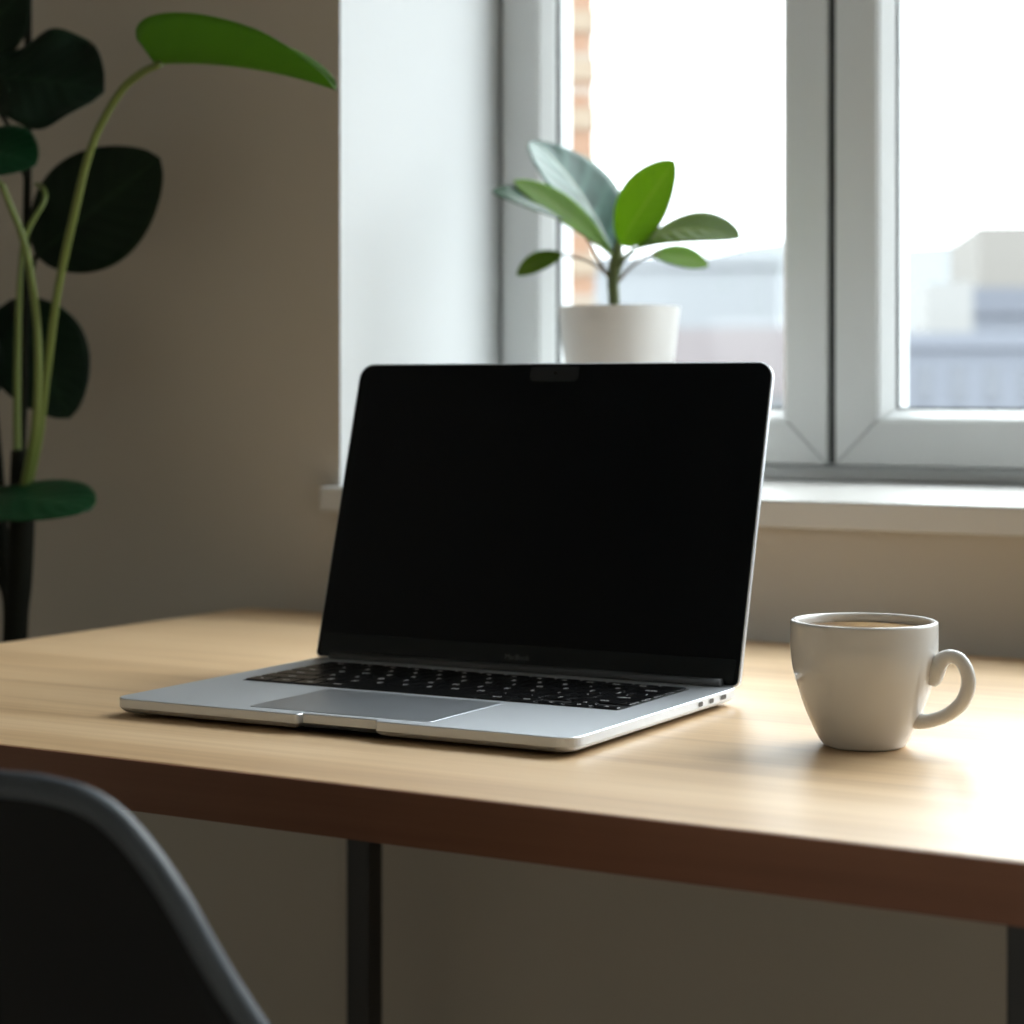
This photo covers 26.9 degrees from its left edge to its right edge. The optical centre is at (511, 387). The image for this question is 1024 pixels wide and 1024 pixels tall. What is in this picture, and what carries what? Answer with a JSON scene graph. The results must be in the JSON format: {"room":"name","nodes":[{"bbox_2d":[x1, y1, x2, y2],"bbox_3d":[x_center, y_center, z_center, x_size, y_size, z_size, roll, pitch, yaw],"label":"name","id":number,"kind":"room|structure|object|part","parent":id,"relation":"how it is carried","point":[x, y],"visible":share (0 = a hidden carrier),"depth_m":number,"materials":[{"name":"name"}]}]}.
{"room":"home office","nodes":[
{"label":"home office","id":0,"kind":"room"},
{"bbox_2d":[0,0,1023,1023],"bbox_3d":[1.050,-0.385,1.717,4.590,2.900,0.445,0,0,31],"label":"wall","id":1,"kind":"structure","parent":0,"point":[302,237],"depth_m":2.23,"materials":[{"name":"beige paint"}]},
{"bbox_2d":[320,0,1023,536],"bbox_3d":[1.157,-0.675,1.628,2.896,1.600,0.449,0,0,31],"label":"window","id":2,"kind":"structure","parent":1,"relation":"in","point":[847,450],"depth_m":2.27,"materials":[{"name":"white plastic"}]},
{"bbox_2d":[492,141,739,362],"bbox_3d":[0.120,-0.085,2.218,0.297,0.370,0.157,0,0,31],"label":"potted plant","id":3,"kind":"object","parent":2,"relation":"on","point":[577,192],"visible":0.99,"depth_m":2.21,"materials":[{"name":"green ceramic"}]},
{"bbox_3d":[0.108,-0.118,2.240,0.017,0.090,0.014,0,0,31],"label":"stem","id":4,"kind":"part","parent":3,"relation":"part of","materials":[{"name":"green plant"}]},
{"bbox_3d":[0.112,0.008,2.237,0.127,0.184,0.127,0,0,31],"label":"pot","id":5,"kind":"part","parent":3,"relation":"part of","materials":[{"name":"white ceramic"}]},
{"bbox_3d":[0.177,-0.691,2.409,0.403,1.545,0.062,0,0,31],"label":"sash","id":6,"kind":"part","parent":2,"relation":"part of","materials":[{"name":"white plastic"}]},
{"bbox_3d":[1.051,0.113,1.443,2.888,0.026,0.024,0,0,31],"label":"sill","id":7,"kind":"part","parent":2,"relation":"part of","materials":[{"name":"grey paint"}]},
{"bbox_3d":[1.249,-0.688,1.794,2.886,1.575,0.069,0,0,31],"label":"frame","id":8,"kind":"part","parent":2,"relation":"part of","materials":[{"name":"white plastic"}]},
{"bbox_3d":[0.910,-0.691,1.973,1.284,1.545,0.062,0,0,31],"label":"sash","id":9,"kind":"part","parent":2,"relation":"part of","materials":[{"name":"white plastic"}]},
{"bbox_3d":[0.179,1.065,0.252,4.590,0.200,3.855,0,0,31],"label":"floor","id":10,"kind":"structure","parent":0,"visible":0},
{"bbox_2d":[0,770,268,1023],"bbox_3d":[-0.204,0.568,1.193,0.514,0.801,0.479,0,0,31],"label":"chair","id":11,"kind":"object","parent":10,"relation":"on","point":[98,925],"visible":1,"depth_m":0.94,"materials":[{"name":"black plastic"}]},
{"bbox_2d":[0,0,335,642],"bbox_3d":[-0.399,0.211,2.015,0.236,1.507,0.608,0,0,-37],"label":"potted plant","id":12,"kind":"object","parent":10,"relation":"on","point":[96,205],"visible":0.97,"depth_m":2.14,"materials":[{"name":"green plant"}]},
{"bbox_2d":[0,608,1023,1023],"bbox_3d":[0.007,0.595,1.595,1.094,0.740,0.752,0,0,31],"label":"desk","id":13,"kind":"object","parent":10,"relation":"on","point":[742,793],"visible":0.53,"depth_m":1.26,"materials":[{"name":"brown wood"}]},
{"bbox_3d":[-0.143,0.611,2.078,0.026,0.709,0.026,0,0,31],"label":"leg","id":14,"kind":"part","parent":13,"relation":"part of","materials":[{"name":"black metal"}]},
{"bbox_2d":[120,362,773,751],"bbox_3d":[-0.042,0.103,1.530,0.364,0.244,0.329,0,0,29],"label":"laptop","id":15,"kind":"object","parent":13,"relation":"on","point":[552,557],"visible":1,"depth_m":1.61,"materials":[{"name":"silver metal"}]},
{"bbox_3d":[-0.056,0.223,1.498,0.340,0.001,0.244,0,0,29],"label":"plate","id":16,"kind":"part","parent":15,"relation":"part of","materials":[{"name":"silver metal"}]},
{"bbox_2d":[243,674,688,709],"bbox_3d":[-0.035,0.213,1.536,0.305,0.001,0.116,0,0,29],"label":"keyboard","id":17,"kind":"object","parent":15,"relation":"on","point":[527,690],"depth_m":1.51,"materials":[{"name":"black plastic"}]},
{"bbox_3d":[0.020,0.098,1.644,0.362,0.242,0.005,0,-16,29],"label":"lid","id":18,"kind":"part","parent":15,"relation":"part of","materials":[{"name":"silver metal"}]},
{"bbox_2d":[790,612,975,751],"bbox_3d":[0.224,0.185,1.344,0.092,0.079,0.103,0,0,-23],"label":"mug","id":19,"kind":"object","parent":13,"relation":"on","point":[865,681],"visible":1,"depth_m":1.32,"materials":[{"name":"white ceramic"}]},
{"bbox_3d":[0.267,0.187,1.324,0.039,0.051,0.012,0,0,31],"label":"handle","id":20,"kind":"part","parent":19,"relation":"part of","materials":[{"name":"white ceramic"}]},
{"bbox_3d":[0.260,0.611,1.058,0.026,0.709,0.026,0,0,31],"label":"leg","id":21,"kind":"part","parent":13,"relation":"part of","materials":[{"name":"black metal"}]},
{"label":"outside","id":22,"kind":"structure","parent":0,"visible":0},
{"bbox_3d":[82.555,10.265,197.557,460.000,0.200,416.000,0,0,31],"label":"ground","id":23,"kind":"structure","parent":22,"visible":0},
{"bbox_2d":[572,0,595,305],"bbox_3d":[-1.756,2.165,9.303,4.006,16.000,5.008,0,0,0],"label":"brick house","id":24,"kind":"structure","parent":23,"relation":"on","point":[583,12],"depth_m":6.82,"materials":[{"name":"brown brick"}]},
{"bbox_2d":[594,254,781,327],"bbox_3d":[7.620,2.324,93.829,8.119,15.682,10.300,0,0,6],"label":"building","id":25,"kind":"structure","parent":23,"relation":"on","point":[735,290],"depth_m":88.73,"materials":[{"name":"grey"}]},
{"bbox_2d":[674,328,783,406],"bbox_3d":[7.454,4.137,70.871,7.228,12.057,6.300,0,0,6],"label":"building","id":26,"kind":"structure","parent":23,"relation":"on","point":[765,345],"depth_m":67.75,"materials":[{"name":"grey"}]},
{"bbox_2d":[711,240,951,332],"bbox_3d":[38.108,-8.071,396.747,320.000,36.472,118.000,0,0,31],"label":"hills","id":27,"kind":"structure","parent":23,"relation":"on","point":[926,263],"depth_m":362.24,"materials":[{"name":"grey"}]},
{"bbox_2d":[911,282,972,332],"bbox_3d":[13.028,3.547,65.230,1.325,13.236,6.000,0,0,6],"label":"building","id":28,"kind":"structure","parent":23,"relation":"on","point":[936,307],"depth_m":62.27,"materials":[{"name":"grey"}]},
{"bbox_2d":[908,332,1023,407],"bbox_3d":[12.236,4.367,57.663,5.516,11.596,4.300,0,0,6],"label":"building","id":29,"kind":"structure","parent":23,"relation":"on","point":[977,369],"depth_m":55.66,"materials":[{"name":"grey"}]},
{"bbox_2d":[949,225,1023,286],"bbox_3d":[20.631,1.990,87.150,4.532,16.350,12.000,0,0,6],"label":"building","id":30,"kind":"structure","parent":23,"relation":"on","point":[987,255],"depth_m":81.38,"materials":[{"name":"grey"}]},
{"bbox_2d":[973,287,1023,332],"bbox_3d":[17.674,3.413,75.159,4.181,13.503,8.300,0,0,6],"label":"building","id":31,"kind":"structure","parent":23,"relation":"on","point":[995,309],"depth_m":71.21,"materials":[{"name":"grey"}]}
]}

